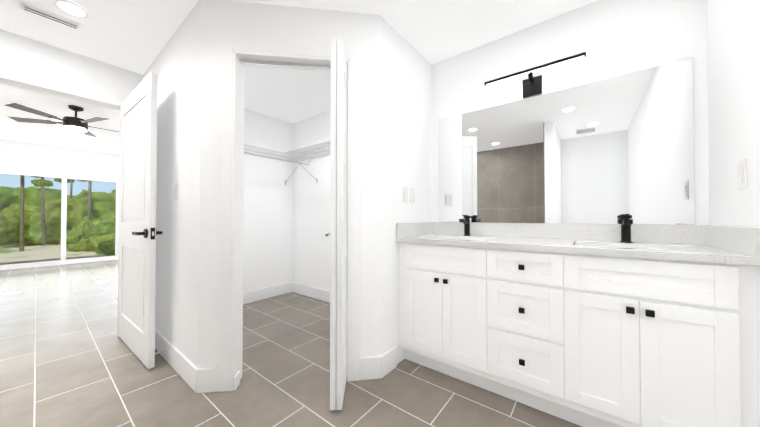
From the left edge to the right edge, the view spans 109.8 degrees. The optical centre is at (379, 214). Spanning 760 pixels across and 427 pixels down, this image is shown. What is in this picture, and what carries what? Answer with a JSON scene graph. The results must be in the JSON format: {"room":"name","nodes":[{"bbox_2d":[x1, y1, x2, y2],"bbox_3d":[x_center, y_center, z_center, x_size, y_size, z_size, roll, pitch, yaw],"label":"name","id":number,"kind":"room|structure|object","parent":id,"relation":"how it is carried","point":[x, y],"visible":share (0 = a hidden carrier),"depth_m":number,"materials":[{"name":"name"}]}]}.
{"room":"bathroom","nodes":[
{"label":"bathroom","id":0,"kind":"room"},
{"bbox_2d":[0,139,119,177],"bbox_3d":[-7.202,-0.259,5.714,0.110,2.730,6.400,-1,-1,38],"label":"wall","id":1,"kind":"structure","parent":0,"point":[28,156],"depth_m":5.82,"materials":[{"name":"paint"}]},
{"bbox_2d":[0,168,118,269],"bbox_3d":[-7.023,0.092,5.932,0.100,2.034,1.898,-1,-1,38],"label":"door","id":2,"kind":"structure","parent":1,"relation":"in","point":[63,260],"depth_m":5.91,"materials":[{"name":"glass"}]},
{"bbox_2d":[0,83,119,154],"bbox_3d":[-4.940,-1.579,3.971,5.840,0.130,6.400,-1,-1,38],"label":"ceiling","id":3,"kind":"structure","parent":0,"point":[103,141],"depth_m":4.47,"materials":[{"name":"paint"}]},
{"bbox_2d":[4,103,118,136],"bbox_3d":[-4.261,-1.346,3.800,1.297,0.340,1.234,-1,-1,38],"label":"fan","id":4,"kind":"object","parent":3,"relation":"hanging from","point":[75,124],"visible":0.98,"depth_m":3.66,"materials":[{"name":"grey metal"}]},
{"bbox_2d":[0,29,292,291],"bbox_3d":[-2.587,-0.301,2.127,0.120,2.730,6.400,-1,-1,38],"label":"wall","id":5,"kind":"structure","parent":0,"point":[268,230],"depth_m":3.33,"materials":[{"name":"paint"}]},
{"bbox_2d":[0,66,125,110],"bbox_3d":[-2.623,0.006,2.078,0.156,2.115,1.045,-1,-1,38],"label":"door frame","id":6,"kind":"structure","parent":5,"relation":"attached to","point":[26,80],"depth_m":2.11,"materials":[{"name":"paint"}]},
{"bbox_2d":[117,72,161,368],"bbox_3d":[-1.927,0.036,2.103,0.923,2.030,0.143,0,-1,36],"label":"bathroom door","id":7,"kind":"structure","parent":5,"relation":"in","point":[138,232],"depth_m":1.99,"materials":[{"name":"paint"}]},
{"bbox_2d":[244,144,282,160],"bbox_3d":[-1.654,-0.584,2.889,0.420,0.333,1.080,-1,-1,38],"label":"wire closet shelf","id":8,"kind":"object","parent":5,"relation":"attached to","point":[269,152],"depth_m":3.11,"materials":[{"name":"grey metal"}]},
{"bbox_2d":[243,282,291,303],"bbox_3d":[-1.700,1.006,3.142,0.016,0.140,1.465,-1,-1,38],"label":"baseboard","id":9,"kind":"structure","parent":5,"relation":"attached to","point":[263,293],"depth_m":3.44,"materials":[{"name":"paint"}]},
{"bbox_2d":[143,0,201,367],"bbox_3d":[-1.620,-0.127,2.095,1.444,2.380,0.110,-1,-1,38],"label":"wall","id":10,"kind":"structure","parent":0,"point":[175,65],"depth_m":1.84,"materials":[{"name":"paint"}]},
{"bbox_2d":[174,183,177,199],"bbox_3d":[-1.434,-0.159,1.874,0.070,0.116,0.011,-1,-1,38],"label":"light switch","id":11,"kind":"object","parent":10,"relation":"attached to","point":[175,191],"visible":1,"depth_m":1.86,"materials":[{"name":"white plastic"}]},
{"bbox_2d":[155,328,197,392],"bbox_3d":[-1.657,0.993,2.031,1.448,0.140,0.016,-1,-1,38],"label":"baseboard","id":12,"kind":"structure","parent":10,"relation":"attached to","point":[184,367],"depth_m":1.78,"materials":[{"name":"paint"}]},
{"bbox_2d":[244,66,330,122],"bbox_3d":[-0.863,-1.309,2.547,2.102,0.004,1.511,-1,-1,38],"label":"ceiling","id":13,"kind":"structure","parent":0,"point":[292,96],"depth_m":2.85,"materials":[{"name":"paint"}]},
{"bbox_2d":[199,0,379,367],"bbox_3d":[-0.548,-0.131,1.736,1.095,2.380,0.110,0,-1,-8],"label":"wall","id":14,"kind":"structure","parent":0,"point":[251,21],"depth_m":1.68,"materials":[{"name":"paint"}]},
{"bbox_2d":[196,356,380,392],"bbox_3d":[-0.544,0.989,1.687,1.103,0.140,0.071,0,-1,-8],"label":"baseboard","id":15,"kind":"structure","parent":14,"relation":"attached to","point":[208,378],"depth_m":1.61,"materials":[{"name":"paint"}]},
{"bbox_2d":[219,39,360,391],"bbox_3d":[-0.553,-0.003,1.734,0.845,2.125,0.146,0,-1,-8],"label":"trim","id":16,"kind":"structure","parent":14,"relation":"attached to","point":[237,56],"depth_m":1.68,"materials":[{"name":"paint"}]},
{"bbox_2d":[325,38,347,409],"bbox_3d":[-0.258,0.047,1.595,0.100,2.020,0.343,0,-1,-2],"label":"door","id":17,"kind":"structure","parent":14,"relation":"in","point":[338,212],"depth_m":1.43,"materials":[{"name":"paint"}]},
{"bbox_2d":[0,260,581,426],"bbox_3d":[-3.358,1.121,2.710,9.847,0.100,6.400,-1,-1,38],"label":"floor","id":18,"kind":"structure","parent":0,"point":[69,357],"depth_m":1.71,"materials":[{"name":"tile"}]},
{"bbox_2d":[396,238,759,426],"bbox_3d":[0.896,0.624,1.620,1.560,0.868,0.557,-1,-1,38],"label":"bathroom vanity","id":19,"kind":"object","parent":18,"relation":"on","point":[592,325],"depth_m":1.24,"materials":[{"name":"paint"}]},
{"bbox_2d":[400,234,759,261],"bbox_3d":[0.898,0.174,1.628,1.560,0.032,0.549,-1,-1,38],"label":"countertop","id":20,"kind":"structure","parent":19,"relation":"on","point":[689,251],"depth_m":1.34,"materials":[{"name":"white stone"}]},
{"bbox_2d":[459,215,470,235],"bbox_3d":[0.640,0.082,2.013,0.054,0.159,0.148,-1,-1,38],"label":"faucet","id":21,"kind":"object","parent":20,"relation":"on","point":[466,221],"visible":1,"depth_m":2.03,"materials":[{"name":"black metal"}]},
{"bbox_2d":[576,242,675,249],"bbox_3d":[1.249,0.251,1.329,0.484,0.154,0.325,-1,-1,38],"label":"sink","id":22,"kind":"object","parent":20,"relation":"in","point":[577,243],"depth_m":1.38,"materials":[{"name":"white ceramic"}]},
{"bbox_2d":[620,214,632,242],"bbox_3d":[1.350,0.075,1.461,0.054,0.159,0.148,-1,-1,38],"label":"faucet","id":23,"kind":"object","parent":20,"relation":"on","point":[626,221],"visible":1,"depth_m":1.48,"materials":[{"name":"black metal"}]},
{"bbox_2d":[0,0,597,74],"bbox_3d":[-0.824,-1.502,1.243,4.007,0.350,3.746,-1,-1,38],"label":"ceiling","id":24,"kind":"structure","parent":0,"point":[133,35],"depth_m":1.82,"materials":[{"name":"paint"}]},
{"bbox_2d":[17,0,82,30],"bbox_3d":[-2.184,-1.313,1.778,0.100,0.013,0.270,-1,-1,38],"label":"ceiling vent","id":25,"kind":"object","parent":24,"relation":"in","point":[22,5],"visible":1,"depth_m":1.76,"materials":[{"name":"metal"}]},
{"bbox_2d":[52,0,88,17],"bbox_3d":[-1.972,-1.317,1.708,0.156,0.008,0.156,-1,-1,38],"label":"recessed light","id":26,"kind":"object","parent":24,"relation":"in","point":[71,8],"visible":1,"depth_m":1.70,"materials":[{"name":"paint"}]},
{"bbox_2d":[293,110,330,290],"bbox_3d":[-0.365,-0.114,3.173,2.102,2.380,0.110,-1,-1,38],"label":"wall","id":27,"kind":"structure","parent":0,"point":[311,226],"depth_m":3.51,"materials":[{"name":"paint"}]},
{"bbox_2d":[283,141,329,184],"bbox_3d":[-0.532,-0.583,2.969,2.094,0.333,0.423,-1,-1,38],"label":"wire closet shelf","id":28,"kind":"object","parent":27,"relation":"attached to","point":[321,149],"depth_m":3.20,"materials":[{"name":"grey metal"}]},
{"bbox_2d":[292,282,329,302],"bbox_3d":[-0.404,1.005,3.110,2.102,0.140,0.016,-1,-1,38],"label":"baseboard","id":29,"kind":"structure","parent":27,"relation":"attached to","point":[317,293],"depth_m":3.48,"materials":[{"name":"paint"}]},
{"bbox_2d":[380,15,431,363],"bbox_3d":[0.182,-0.127,2.076,0.110,2.380,0.730,-1,-1,38],"label":"wall","id":30,"kind":"structure","parent":0,"point":[405,113],"depth_m":1.92,"materials":[{"name":"paint"}]},
{"bbox_2d":[381,346,396,363],"bbox_3d":[0.171,0.994,2.150,0.016,0.140,0.734,-1,-1,38],"label":"baseboard","id":31,"kind":"structure","parent":30,"relation":"attached to","point":[387,355],"depth_m":1.79,"materials":[{"name":"paint"}]},
{"bbox_2d":[403,187,407,202],"bbox_3d":[0.193,-0.148,1.990,0.011,0.116,0.070,-1,-1,38],"label":"bathroom light switch","id":32,"kind":"object","parent":30,"relation":"attached to","point":[405,194],"visible":1,"depth_m":1.98,"materials":[{"name":"white plastic"}]},
{"bbox_2d":[410,188,414,202],"bbox_3d":[0.255,-0.147,2.069,0.011,0.116,0.070,-1,-1,38],"label":"bathroom light switch","id":33,"kind":"object","parent":30,"relation":"attached to","point":[412,195],"visible":1,"depth_m":2.06,"materials":[{"name":"white plastic"}]},
{"bbox_2d":[396,222,431,237],"bbox_3d":[0.284,0.113,2.094,0.019,0.100,0.529,-1,-1,38],"label":"backsplash","id":34,"kind":"structure","parent":30,"relation":"attached to","point":[402,229],"depth_m":2.03,"materials":[{"name":"white stone"}]},
{"bbox_2d":[432,222,703,245],"bbox_3d":[1.061,0.110,1.838,1.560,0.100,0.020,-1,-1,38],"label":"backsplash","id":35,"kind":"structure","parent":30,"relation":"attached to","point":[674,235],"depth_m":1.66,"materials":[{"name":"white stone"}]},
{"bbox_2d":[431,0,708,224],"bbox_3d":[1.135,-0.129,1.937,1.785,2.380,0.220,-1,-1,38],"label":"wall","id":36,"kind":"structure","parent":0,"point":[612,38],"depth_m":1.68,"materials":[{"name":"paint"}]},
{"bbox_2d":[484,52,585,97],"bbox_3d":[1.032,-0.900,1.820,0.590,0.146,0.104,-1,-1,38],"label":"vanity light bar","id":37,"kind":"object","parent":36,"relation":"attached to","point":[532,85],"visible":0.96,"depth_m":1.82,"materials":[{"name":"black metal"}]},
{"bbox_2d":[439,58,694,224],"bbox_3d":[1.075,-0.381,1.842,1.439,0.878,0.006,-1,-1,38],"label":"vanity mirror","id":38,"kind":"object","parent":36,"relation":"attached to","point":[611,150],"visible":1,"depth_m":1.69,"materials":[{"name":"clear glass"}]},
{"bbox_2d":[706,0,759,228],"bbox_3d":[0.647,-0.152,-0.056,0.110,2.380,3.526,-1,-1,38],"label":"wall","id":39,"kind":"structure","parent":0,"point":[733,61],"depth_m":1.13,"materials":[{"name":"paint"}]},
{"bbox_2d":[704,226,759,257],"bbox_3d":[1.500,0.102,1.149,0.020,0.100,0.529,-1,-1,38],"label":"backsplash","id":40,"kind":"structure","parent":39,"relation":"attached to","point":[742,240],"depth_m":1.08,"materials":[{"name":"white stone"}]},
{"bbox_2d":[737,159,746,189],"bbox_3d":[1.444,-0.159,1.069,0.011,0.116,0.070,-1,-1,38],"label":"light switch","id":41,"kind":"object","parent":39,"relation":"attached to","point":[741,174],"visible":0.98,"depth_m":1.06,"materials":[{"name":"white plastic"}]},
{"label":"outside","id":42,"kind":"structure","parent":0,"visible":0},
{"bbox_2d":[0,241,114,264],"bbox_3d":[-27.316,1.540,21.205,50.690,0.200,80.000,-1,-1,38],"label":"ground","id":43,"kind":"structure","parent":42,"point":[13,245],"depth_m":8.89,"materials":[{"name":"beige sand"}]},
{"bbox_2d":[0,175,115,255],"bbox_3d":[-14.894,-2.168,13.655,18.997,8.945,16.469,-1,-1,38],"label":"trees","id":44,"kind":"object","parent":43,"relation":"on","point":[82,214],"depth_m":11.73,"materials":[{"name":"green plant"}]},
{"bbox_2d":[0,174,115,198],"bbox_3d":[-26.759,-13.614,20.952,0.100,30.200,80.000,-1,-1,38],"label":"sky","id":45,"kind":"structure","parent":42,"point":[7,183],"depth_m":21.60,"materials":[{"name":"blue"}]}
]}

